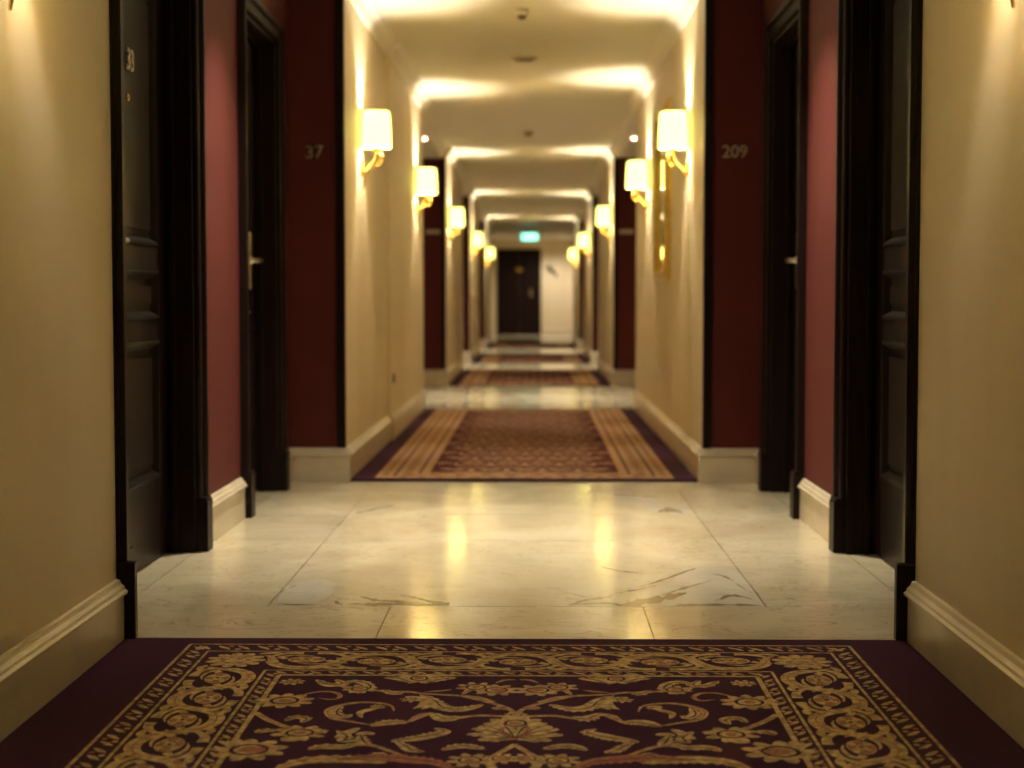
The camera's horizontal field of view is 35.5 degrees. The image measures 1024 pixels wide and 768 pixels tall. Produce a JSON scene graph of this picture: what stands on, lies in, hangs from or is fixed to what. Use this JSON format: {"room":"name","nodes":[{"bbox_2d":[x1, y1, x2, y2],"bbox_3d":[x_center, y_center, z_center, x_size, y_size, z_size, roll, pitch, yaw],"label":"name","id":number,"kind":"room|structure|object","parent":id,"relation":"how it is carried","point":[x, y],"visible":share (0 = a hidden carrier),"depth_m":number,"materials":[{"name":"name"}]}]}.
{"room":"hotel corridor","nodes":[
{"label":"hotel corridor","id":0,"kind":"room"},
{"bbox_2d":[0,0,115,655],"bbox_3d":[-1.309,-0.426,1.074,0.455,2.540,6.152,0,3,1],"label":"wall","id":1,"kind":"structure","parent":0,"point":[58,519],"depth_m":3.66,"materials":[{"name":"beige paint"}]},
{"bbox_2d":[8,0,13,10],"bbox_3d":[-0.966,-0.981,3.297,0.168,0.418,0.160,0,3,1],"label":"wall sconce","id":2,"kind":"object","parent":1,"relation":"attached to","point":[10,5],"visible":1,"depth_m":3.31,"materials":[{"name":"gold metal"}]},
{"bbox_2d":[0,579,127,741],"bbox_3d":[-1.066,0.756,1.131,0.031,0.172,6.150,0,3,1],"label":"baseboard","id":3,"kind":"structure","parent":1,"relation":"attached to","point":[38,668],"depth_m":3.62,"materials":[{"name":"beige wood"}]},
{"bbox_2d":[109,0,137,638],"bbox_3d":[-1.074,-0.533,4.168,0.168,2.408,0.044,0,3,1],"label":"trim","id":4,"kind":"structure","parent":1,"relation":"attached to","point":[126,571],"depth_m":4.17,"materials":[{"name":"brown wood"}]},
{"bbox_2d":[204,0,289,494],"bbox_3d":[-1.299,-0.619,6.046,0.335,2.410,3.798,0,3,1],"label":"wall","id":5,"kind":"structure","parent":0,"point":[220,15],"depth_m":6.30,"materials":[{"name":"red paint"}]},
{"bbox_2d":[123,0,212,570],"bbox_3d":[-1.219,-0.466,5.155,0.241,2.194,1.254,0,3,1],"label":"door","id":6,"kind":"structure","parent":5,"relation":"in","point":[171,504],"depth_m":5.64,"materials":[{"name":"brown wood"}]},
{"bbox_2d":[211,477,246,542],"bbox_3d":[-1.115,0.492,6.230,0.031,0.172,0.780,0,3,1],"label":"baseboard","id":7,"kind":"structure","parent":5,"relation":"attached to","point":[229,501],"depth_m":6.26,"materials":[{"name":"beige wood"}]},
{"bbox_2d":[236,0,289,517],"bbox_3d":[-1.192,-0.566,7.098,0.241,2.194,1.044,0,3,1],"label":"door","id":8,"kind":"structure","parent":5,"relation":"in","point":[264,452],"depth_m":7.49,"materials":[{"name":"brown wood"}]},
{"bbox_2d":[289,448,294,484],"bbox_3d":[-1.092,0.410,7.813,0.031,0.172,0.270,0,3,1],"label":"baseboard","id":9,"kind":"structure","parent":5,"relation":"attached to","point":[292,454],"depth_m":7.88,"materials":[{"name":"beige wood"}]},
{"bbox_2d":[287,0,345,447],"bbox_3d":[-0.965,-0.711,7.912,0.279,2.400,0.012,0,3,1],"label":"wall","id":10,"kind":"structure","parent":0,"point":[310,23],"depth_m":7.90,"materials":[{"name":"red paint"}]},
{"bbox_2d":[306,145,322,157],"bbox_3d":[-0.973,-1.143,7.882,0.084,0.064,0.006,0,3,1],"label":"room number","id":11,"kind":"object","parent":10,"relation":"attached to","point":[307,146],"visible":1,"depth_m":7.88,"materials":[{"name":"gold metal"}]},
{"bbox_2d":[291,448,349,481],"bbox_3d":[-0.955,0.403,7.948,0.298,0.172,0.031,0,3,1],"label":"baseboard","id":12,"kind":"structure","parent":10,"relation":"attached to","point":[309,464],"depth_m":7.94,"materials":[{"name":"beige wood"}]},
{"bbox_2d":[335,0,345,447],"bbox_3d":[-0.847,-0.795,7.891,0.041,2.227,0.018,0,3,1],"label":"trim","id":13,"kind":"structure","parent":10,"relation":"attached to","point":[339,37],"depth_m":7.88,"materials":[{"name":"brown wood"}]},
{"bbox_2d":[344,0,423,446],"bbox_3d":[-1.085,-0.918,10.548,0.637,2.540,5.270,0,3,1],"label":"wall","id":14,"kind":"structure","parent":0,"point":[384,286],"depth_m":9.73,"materials":[{"name":"beige paint"}]},
{"bbox_2d":[360,110,391,189],"bbox_3d":[-0.731,-1.256,8.608,0.168,0.418,0.160,0,3,1],"label":"wall sconce","id":15,"kind":"object","parent":14,"relation":"attached to","point":[376,129],"visible":1,"depth_m":8.54,"materials":[{"name":"white fabric"}]},
{"bbox_2d":[346,389,426,481],"bbox_3d":[-0.762,0.265,10.599,0.053,0.172,5.282,0,3,1],"label":"baseboard","id":16,"kind":"structure","parent":14,"relation":"attached to","point":[363,449],"depth_m":9.66,"materials":[{"name":"beige wood"}]},
{"bbox_2d":[351,0,493,228],"bbox_3d":[-0.610,-2.660,21.031,0.149,0.105,26.400,0,3,1],"label":"crown molding","id":17,"kind":"structure","parent":14,"relation":"attached to","point":[370,12],"depth_m":11.20,"materials":[{"name":"beige paint"}]},
{"bbox_2d":[415,168,436,222],"bbox_3d":[-0.657,-1.448,12.302,0.168,0.418,0.160,0,3,1],"label":"wall sconce","id":18,"kind":"object","parent":14,"relation":"attached to","point":[426,177],"visible":1,"depth_m":12.24,"materials":[{"name":"white fabric"}]},
{"bbox_2d":[423,158,445,369],"bbox_3d":[-0.838,-1.177,16.909,0.279,2.400,0.012,0,3,1],"label":"wall","id":19,"kind":"structure","parent":0,"point":[432,214],"depth_m":16.91,"materials":[{"name":"red paint"}]},
{"bbox_2d":[426,230,439,233],"bbox_3d":[-0.834,-1.607,16.877,0.150,0.044,0.008,0,3,1],"label":"plate","id":20,"kind":"object","parent":19,"relation":"attached to","point":[427,231],"visible":1,"depth_m":16.87,"materials":[{"name":"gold metal"}]},
{"bbox_2d":[424,370,447,385],"bbox_3d":[-0.828,-0.064,16.945,0.298,0.172,0.031,0,3,1],"label":"baseboard","id":21,"kind":"structure","parent":19,"relation":"attached to","point":[431,377],"depth_m":16.94,"materials":[{"name":"beige wood"}]},
{"bbox_2d":[442,158,445,369],"bbox_3d":[-0.721,-1.262,16.888,0.041,2.227,0.018,0,3,1],"label":"trim","id":22,"kind":"structure","parent":19,"relation":"attached to","point":[443,159],"depth_m":16.88,"materials":[{"name":"brown wood"}]},
{"bbox_2d":[441,150,462,368],"bbox_3d":[-0.979,-1.350,18.881,0.615,2.540,3.940,0,3,1],"label":"wall","id":23,"kind":"structure","parent":0,"point":[454,253],"depth_m":18.50,"materials":[{"name":"beige paint"}]},
{"bbox_2d":[446,357,464,383],"bbox_3d":[-0.656,-0.167,18.932,0.031,0.172,3.952,0,3,1],"label":"baseboard","id":24,"kind":"structure","parent":23,"relation":"attached to","point":[457,367],"depth_m":18.58,"materials":[{"name":"beige wood"}]},
{"bbox_2d":[449,208,463,245],"bbox_3d":[-0.605,-1.720,17.545,0.168,0.418,0.160,0,3,1],"label":"wall sconce","id":25,"kind":"object","parent":23,"relation":"attached to","point":[456,214],"visible":1,"depth_m":17.48,"materials":[{"name":"gold metal"}]},
{"bbox_2d":[463,196,469,351],"bbox_3d":[-0.752,-1.495,23.020,0.279,2.400,0.012,0,3,1],"label":"wall","id":26,"kind":"structure","parent":0,"point":[464,197],"depth_m":23.02,"materials":[{"name":"red paint"}]},
{"bbox_2d":[463,352,470,363],"bbox_3d":[-0.742,-0.381,23.056,0.298,0.172,0.031,0,3,1],"label":"baseboard","id":27,"kind":"structure","parent":26,"relation":"attached to","point":[467,355],"depth_m":23.05,"materials":[{"name":"beige wood"}]},
{"bbox_2d":[466,196,468,351],"bbox_3d":[-0.634,-1.579,22.999,0.041,2.227,0.018,0,3,1],"label":"trim","id":28,"kind":"structure","parent":26,"relation":"attached to","point":[467,197],"depth_m":22.99,"materials":[{"name":"brown wood"}]},
{"bbox_2d":[466,191,478,350],"bbox_3d":[-0.891,-1.672,25.092,0.615,2.540,4.140,0,3,1],"label":"wall","id":29,"kind":"structure","parent":0,"point":[473,210],"depth_m":24.57,"materials":[{"name":"beige paint"}]},
{"bbox_2d":[470,344,480,361],"bbox_3d":[-0.568,-0.489,25.143,0.031,0.172,4.152,0,3,1],"label":"baseboard","id":30,"kind":"structure","parent":29,"relation":"attached to","point":[476,351],"depth_m":24.87,"materials":[{"name":"beige wood"}]},
{"bbox_2d":[472,233,482,257],"bbox_3d":[-0.515,-2.051,23.936,0.168,0.418,0.160,0,3,1],"label":"wall sconce","id":31,"kind":"object","parent":29,"relation":"attached to","point":[477,237],"visible":1,"depth_m":23.87,"materials":[{"name":"gold metal"}]},
{"bbox_2d":[479,221,482,339],"bbox_3d":[-0.651,-1.869,30.240,0.279,2.400,0.012,0,3,1],"label":"wall","id":32,"kind":"structure","parent":0,"point":[480,222],"depth_m":30.23,"materials":[{"name":"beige paint"}]},
{"bbox_2d":[479,340,485,348],"bbox_3d":[-0.640,-0.755,30.276,0.298,0.172,0.031,0,3,1],"label":"baseboard","id":33,"kind":"structure","parent":32,"relation":"attached to","point":[482,343],"depth_m":30.27,"materials":[{"name":"beige wood"}]},
{"bbox_2d":[483,221,484,339],"bbox_3d":[-0.533,-1.954,30.219,0.041,2.227,0.018,0,3,1],"label":"trim","id":34,"kind":"structure","parent":32,"relation":"attached to","point":[483,221],"depth_m":30.21,"materials":[{"name":"brown wood"}]},
{"bbox_2d":[483,217,490,338],"bbox_3d":[-0.790,-2.044,32.262,0.615,2.540,4.040,0,3,1],"label":"wall","id":35,"kind":"structure","parent":0,"point":[487,228],"depth_m":31.89,"materials":[{"name":"beige paint"}]},
{"bbox_2d":[485,335,491,347],"bbox_3d":[-0.467,-0.861,32.312,0.031,0.172,4.052,0,3,1],"label":"baseboard","id":36,"kind":"structure","parent":35,"relation":"attached to","point":[489,339],"depth_m":31.90,"materials":[{"name":"beige wood"}]},
{"bbox_2d":[486,248,493,269],"bbox_3d":[-0.420,-2.404,30.726,0.168,0.418,0.160,0,3,1],"label":"wall sconce","id":37,"kind":"object","parent":35,"relation":"attached to","point":[490,251],"visible":1,"depth_m":30.66,"materials":[{"name":"gold metal"}]},
{"bbox_2d":[136,335,894,639],"bbox_3d":[0.232,-0.088,20.221,3.000,0.121,44.600,0,3,1],"label":"floor","id":38,"kind":"structure","parent":0,"point":[353,559],"depth_m":5.49,"materials":[{"name":"beige stone"}]},
{"bbox_2d":[0,638,1023,767],"bbox_3d":[-0.036,0.834,1.156,2.088,0.014,6.122,0,3,1],"label":"carpet runner","id":39,"kind":"object","parent":38,"relation":"on","point":[147,702],"visible":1,"depth_m":3.47,"materials":[{"name":"purple carpet"}]},
{"bbox_2d":[351,409,697,481],"bbox_3d":[0.097,0.345,10.597,1.768,0.013,5.246,0,3,1],"label":"carpet runner","id":40,"kind":"object","parent":38,"relation":"on","point":[440,445],"visible":1,"depth_m":9.45,"materials":[{"name":"brown carpet"}]},
{"bbox_2d":[448,369,610,385],"bbox_3d":[0.214,-0.088,18.930,1.768,0.013,3.916,0,3,1],"label":"carpet runner","id":41,"kind":"object","parent":38,"relation":"on","point":[467,377],"visible":1,"depth_m":18.59,"materials":[{"name":"brown carpet"}]},
{"bbox_2d":[471,353,590,362],"bbox_3d":[0.301,-0.410,25.141,1.768,0.013,4.116,0,3,1],"label":"carpet runner","id":42,"kind":"object","parent":38,"relation":"on","point":[482,357],"visible":0.97,"depth_m":24.73,"materials":[{"name":"brown carpet"}]},
{"bbox_2d":[486,342,576,348],"bbox_3d":[0.402,-0.782,32.310,1.768,0.013,4.016,0,3,1],"label":"carpet runner","id":43,"kind":"object","parent":38,"relation":"on","point":[494,345],"visible":1,"depth_m":31.95,"materials":[{"name":"brown carpet"}]},
{"bbox_2d":[376,0,673,239],"bbox_3d":[0.232,-2.724,20.085,3.000,0.120,44.700,0,3,1],"label":"ceiling","id":44,"kind":"structure","parent":0,"point":[591,55],"depth_m":11.99,"materials":[{"name":"beige paint"}]},
{"bbox_2d":[423,129,440,157],"bbox_3d":[-1.055,-2.340,14.979,0.570,0.121,3.726,0,3,1],"label":"ceiling","id":45,"kind":"structure","parent":44,"relation":"attached to","point":[429,150],"depth_m":15.86,"materials":[{"name":"beige paint"}]},
{"bbox_2d":[515,8,527,19],"bbox_3d":[0.055,-2.057,8.905,0.072,0.055,0.072,0,3,1],"label":"smoke detector","id":46,"kind":"object","parent":44,"relation":"attached to","point":[521,13],"visible":1,"depth_m":8.88,"materials":[{"name":"beige plastic"}]},
{"bbox_2d":[511,56,536,61],"bbox_3d":[0.080,-2.165,10.682,0.176,0.022,0.176,0,3,1],"label":"ceiling speaker","id":47,"kind":"object","parent":44,"relation":"attached to","point":[516,58],"visible":1,"depth_m":10.63,"materials":[{"name":"beige plastic"}]},
{"bbox_2d":[523,131,532,135],"bbox_3d":[0.154,-2.393,15.296,0.100,0.045,0.100,0,3,1],"label":"smoke detector","id":48,"kind":"object","parent":44,"relation":"attached to","point":[526,133],"visible":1,"depth_m":15.26,"materials":[{"name":"beige plastic"}]},
{"bbox_2d":[521,233,537,240],"bbox_3d":[0.378,-3.239,34.373,0.370,0.328,0.068,0,3,1],"label":"exit sign","id":49,"kind":"object","parent":44,"relation":"hanging from","point":[524,236],"visible":1,"depth_m":34.35,"materials":[{"name":"green plastic"}]},
{"bbox_2d":[618,127,635,157],"bbox_3d":[1.375,-2.338,14.945,0.570,0.121,3.726,0,3,1],"label":"ceiling","id":50,"kind":"structure","parent":44,"relation":"attached to","point":[629,150],"depth_m":15.86,"materials":[{"name":"beige paint"}]},
{"bbox_2d":[491,240,573,334],"bbox_3d":[0.545,-2.570,42.395,3.000,2.540,0.150,0,3,1],"label":"wall","id":51,"kind":"structure","parent":0,"point":[556,293],"depth_m":42.31,"materials":[{"name":"beige paint"}]},
{"bbox_2d":[497,249,540,334],"bbox_3d":[0.184,-2.432,42.295,1.170,2.275,0.074,0,3,1],"label":"door","id":52,"kind":"structure","parent":51,"relation":"in","point":[518,270],"depth_m":42.32,"materials":[{"name":"brown wood"}]},
{"bbox_2d":[546,266,557,277],"bbox_3d":[1.049,-2.954,42.226,0.315,0.337,0.133,0,3,1],"label":"wall bracket","id":53,"kind":"object","parent":51,"relation":"attached to","point":[547,267],"visible":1,"depth_m":42.22,"materials":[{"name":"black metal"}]},
{"bbox_2d":[544,329,572,334],"bbox_3d":[1.265,-1.382,42.356,0.822,0.172,0.031,0,3,1],"label":"baseboard","id":54,"kind":"structure","parent":51,"relation":"attached to","point":[546,331],"depth_m":42.35,"materials":[{"name":"beige wood"}]},
{"bbox_2d":[573,217,580,339],"bbox_3d":[1.595,-2.042,32.228,0.615,2.540,4.040,0,3,1],"label":"wall","id":55,"kind":"structure","parent":0,"point":[576,229],"depth_m":31.78,"materials":[{"name":"beige paint"}]},
{"bbox_2d":[569,249,576,269],"bbox_3d":[1.190,-2.434,31.302,0.168,0.418,0.160,0,3,1],"label":"wall sconce","id":56,"kind":"object","parent":55,"relation":"attached to","point":[572,252],"visible":1,"depth_m":31.24,"materials":[{"name":"gold metal"}]},
{"bbox_2d":[572,335,577,346],"bbox_3d":[1.272,-0.860,32.288,0.031,0.172,4.052,0,3,1],"label":"baseboard","id":57,"kind":"structure","parent":55,"relation":"attached to","point":[574,339],"depth_m":32.52,"materials":[{"name":"beige wood"}]},
{"bbox_2d":[581,221,583,339],"bbox_3d":[1.398,-1.868,30.211,0.279,2.400,0.012,0,3,1],"label":"wall","id":58,"kind":"structure","parent":0,"point":[582,222],"depth_m":30.21,"materials":[{"name":"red paint"}]},
{"bbox_2d":[579,221,580,339],"bbox_3d":[1.280,-1.952,30.193,0.041,2.227,0.018,0,3,1],"label":"trim","id":59,"kind":"structure","parent":58,"relation":"attached to","point":[579,221],"depth_m":30.19,"materials":[{"name":"brown wood"}]},
{"bbox_2d":[577,340,583,348],"bbox_3d":[1.387,-0.754,30.247,0.298,0.172,0.031,0,3,1],"label":"baseboard","id":60,"kind":"structure","parent":58,"relation":"attached to","point":[580,343],"depth_m":30.25,"materials":[{"name":"beige wood"}]},
{"bbox_2d":[584,191,595,350],"bbox_3d":[1.494,-1.670,25.059,0.615,2.540,4.140,0,3,1],"label":"wall","id":61,"kind":"structure","parent":0,"point":[588,211],"depth_m":24.69,"materials":[{"name":"beige paint"}]},
{"bbox_2d":[579,233,589,260],"bbox_3d":[1.091,-2.066,24.212,0.168,0.418,0.160,0,3,1],"label":"wall sconce","id":62,"kind":"object","parent":61,"relation":"attached to","point":[583,237],"visible":1,"depth_m":24.15,"materials":[{"name":"gold metal"}]},
{"bbox_2d":[582,344,591,361],"bbox_3d":[1.171,-0.488,25.119,0.031,0.172,4.152,0,3,1],"label":"baseboard","id":63,"kind":"structure","parent":61,"relation":"attached to","point":[586,351],"depth_m":25.01,"materials":[{"name":"beige wood"}]},
{"bbox_2d":[592,196,598,351],"bbox_3d":[1.297,-1.493,22.991,0.279,2.400,0.012,0,3,1],"label":"wall","id":64,"kind":"structure","parent":0,"point":[597,197],"depth_m":22.99,"materials":[{"name":"red paint"}]},
{"bbox_2d":[592,196,595,351],"bbox_3d":[1.178,-1.578,22.974,0.041,2.227,0.018,0,3,1],"label":"trim","id":65,"kind":"structure","parent":64,"relation":"attached to","point":[594,197],"depth_m":22.96,"materials":[{"name":"brown wood"}]},
{"bbox_2d":[591,352,597,363],"bbox_3d":[1.286,-0.380,23.028,0.298,0.172,0.031,0,3,1],"label":"baseboard","id":66,"kind":"structure","parent":64,"relation":"attached to","point":[594,355],"depth_m":23.03,"materials":[{"name":"beige wood"}]},
{"bbox_2d":[598,150,617,368],"bbox_3d":[1.406,-1.348,18.848,0.615,2.540,3.940,0,3,1],"label":"wall","id":67,"kind":"structure","parent":0,"point":[606,184],"depth_m":18.52,"materials":[{"name":"beige paint"}]},
{"bbox_2d":[596,206,611,245],"bbox_3d":[0.994,-1.708,17.323,0.168,0.418,0.160,0,3,1],"label":"wall sconce","id":68,"kind":"object","parent":67,"relation":"attached to","point":[603,217],"visible":1,"depth_m":17.25,"materials":[{"name":"white fabric"}]},
{"bbox_2d":[596,357,612,383],"bbox_3d":[1.083,-0.166,18.907,0.031,0.172,3.952,0,3,1],"label":"baseboard","id":69,"kind":"structure","parent":67,"relation":"attached to","point":[603,368],"depth_m":18.58,"materials":[{"name":"beige wood"}]},
{"bbox_2d":[613,158,635,369],"bbox_3d":[1.210,-1.176,16.880,0.279,2.400,0.012,0,3,1],"label":"wall","id":70,"kind":"structure","parent":0,"point":[626,301],"depth_m":16.88,"materials":[{"name":"red paint"}]},
{"bbox_2d":[613,158,617,369],"bbox_3d":[1.092,-1.261,16.863,0.041,2.227,0.018,0,3,1],"label":"trim","id":71,"kind":"structure","parent":70,"relation":"attached to","point":[615,159],"depth_m":16.85,"materials":[{"name":"brown wood"}]},
{"bbox_2d":[611,370,634,385],"bbox_3d":[1.200,-0.062,16.917,0.298,0.172,0.031,0,3,1],"label":"baseboard","id":72,"kind":"structure","parent":70,"relation":"attached to","point":[618,377],"depth_m":16.91,"materials":[{"name":"beige wood"}]},
{"bbox_2d":[619,229,633,233],"bbox_3d":[1.206,-1.605,16.849,0.150,0.044,0.008,0,3,1],"label":"plate","id":73,"kind":"object","parent":70,"relation":"attached to","point":[621,231],"visible":1,"depth_m":16.85,"materials":[{"name":"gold metal"}]},
{"bbox_2d":[635,0,704,446],"bbox_3d":[1.289,-0.916,10.515,0.615,2.540,5.270,0,3,1],"label":"wall","id":74,"kind":"structure","parent":0,"point":[669,315],"depth_m":9.32,"materials":[{"name":"beige paint"}]},
{"bbox_2d":[570,0,697,228],"bbox_3d":[1.111,-2.659,21.007,0.127,0.105,26.400,0,3,1],"label":"crown molding","id":75,"kind":"structure","parent":74,"relation":"attached to","point":[680,11],"depth_m":11.30,"materials":[{"name":"beige paint"}]},
{"bbox_2d":[626,160,648,218],"bbox_3d":[0.914,-1.416,11.681,0.168,0.418,0.160,0,3,1],"label":"wall sconce","id":76,"kind":"object","parent":74,"relation":"attached to","point":[636,171],"visible":1,"depth_m":11.62,"materials":[{"name":"white fabric"}]},
{"bbox_2d":[654,97,671,282],"bbox_3d":[0.958,-1.211,10.219,0.040,1.120,0.900,0,3,1],"label":"wall mirror","id":77,"kind":"object","parent":74,"relation":"attached to","point":[662,171],"visible":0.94,"depth_m":10.22,"materials":[{"name":"gold glass"}]},
{"bbox_2d":[632,389,701,478],"bbox_3d":[0.966,0.267,10.575,0.031,0.172,5.282,0,3,1],"label":"baseboard","id":78,"kind":"structure","parent":74,"relation":"attached to","point":[684,447],"depth_m":9.63,"materials":[{"name":"beige wood"}]},
{"bbox_2d":[658,110,689,189],"bbox_3d":[0.871,-1.258,8.635,0.168,0.418,0.160,0,3,1],"label":"wall sconce","id":79,"kind":"object","parent":74,"relation":"attached to","point":[672,133],"visible":1,"depth_m":8.57,"materials":[{"name":"white fabric"}]},
{"bbox_2d":[702,0,761,447],"bbox_3d":[1.084,-0.709,7.883,0.279,2.400,0.012,0,3,1],"label":"wall","id":80,"kind":"structure","parent":0,"point":[737,106],"depth_m":7.87,"materials":[{"name":"red paint"}]},
{"bbox_2d":[703,0,713,447],"bbox_3d":[0.966,-0.794,7.866,0.041,2.227,0.018,0,3,1],"label":"trim","id":81,"kind":"structure","parent":80,"relation":"attached to","point":[709,4],"depth_m":7.86,"materials":[{"name":"brown wood"}]},
{"bbox_2d":[698,448,758,482],"bbox_3d":[1.073,0.404,7.920,0.298,0.172,0.031,0,3,1],"label":"baseboard","id":82,"kind":"structure","parent":80,"relation":"attached to","point":[715,465],"depth_m":7.92,"materials":[{"name":"beige wood"}]},
{"bbox_2d":[723,145,746,157],"bbox_3d":[1.094,-1.142,7.853,0.122,0.061,0.006,0,3,1],"label":"room number","id":83,"kind":"object","parent":80,"relation":"attached to","point":[726,146],"visible":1,"depth_m":7.85,"materials":[{"name":"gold metal"}]},
{"bbox_2d":[759,0,837,495],"bbox_3d":[1.365,-0.617,6.008,0.335,2.410,3.798,0,3,1],"label":"wall","id":84,"kind":"structure","parent":0,"point":[822,43],"depth_m":6.25,"materials":[{"name":"red paint"}]},
{"bbox_2d":[754,448,759,484],"bbox_3d":[1.207,0.411,7.781,0.031,0.172,0.270,0,3,1],"label":"baseboard","id":85,"kind":"structure","parent":84,"relation":"attached to","point":[756,452],"depth_m":7.88,"materials":[{"name":"beige wood"}]},
{"bbox_2d":[758,0,808,518],"bbox_3d":[1.287,-0.564,7.063,0.241,2.194,1.044,0,3,1],"label":"door","id":86,"kind":"structure","parent":84,"relation":"in","point":[781,455],"depth_m":7.45,"materials":[{"name":"brown wood"}]},
{"bbox_2d":[797,478,830,543],"bbox_3d":[1.184,0.494,6.198,0.031,0.172,0.780,0,3,1],"label":"baseboard","id":87,"kind":"structure","parent":84,"relation":"attached to","point":[814,501],"depth_m":6.24,"materials":[{"name":"beige wood"}]},
{"bbox_2d":[829,0,908,567],"bbox_3d":[1.260,-0.464,5.121,0.241,2.194,1.254,0,3,1],"label":"door","id":88,"kind":"structure","parent":84,"relation":"in","point":[866,502],"depth_m":5.62,"materials":[{"name":"brown wood"}]},
{"bbox_2d":[915,0,1023,659],"bbox_3d":[1.236,-0.424,1.038,0.455,2.540,6.152,0,3,1],"label":"wall","id":89,"kind":"structure","parent":0,"point":[970,496],"depth_m":3.64,"materials":[{"name":"beige paint"}]},
{"bbox_2d":[894,0,922,640],"bbox_3d":[1.088,-0.531,4.137,0.168,2.408,0.044,0,3,1],"label":"trim","id":90,"kind":"structure","parent":89,"relation":"attached to","point":[904,572],"depth_m":4.15,"materials":[{"name":"brown wood"}]},
{"bbox_2d":[904,581,1023,747],"bbox_3d":[0.993,0.758,1.102,0.031,0.172,6.150,0,3,1],"label":"baseboard","id":91,"kind":"structure","parent":89,"relation":"attached to","point":[986,671],"depth_m":3.58,"materials":[{"name":"cream painted wood"}]},
{"bbox_2d":[1010,0,1014,7],"bbox_3d":[0.956,-0.980,3.271,0.168,0.418,0.160,0,3,1],"label":"wall sconce","id":92,"kind":"object","parent":89,"relation":"attached to","point":[1012,2],"visible":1,"depth_m":3.28,"materials":[{"name":"gold metal"}]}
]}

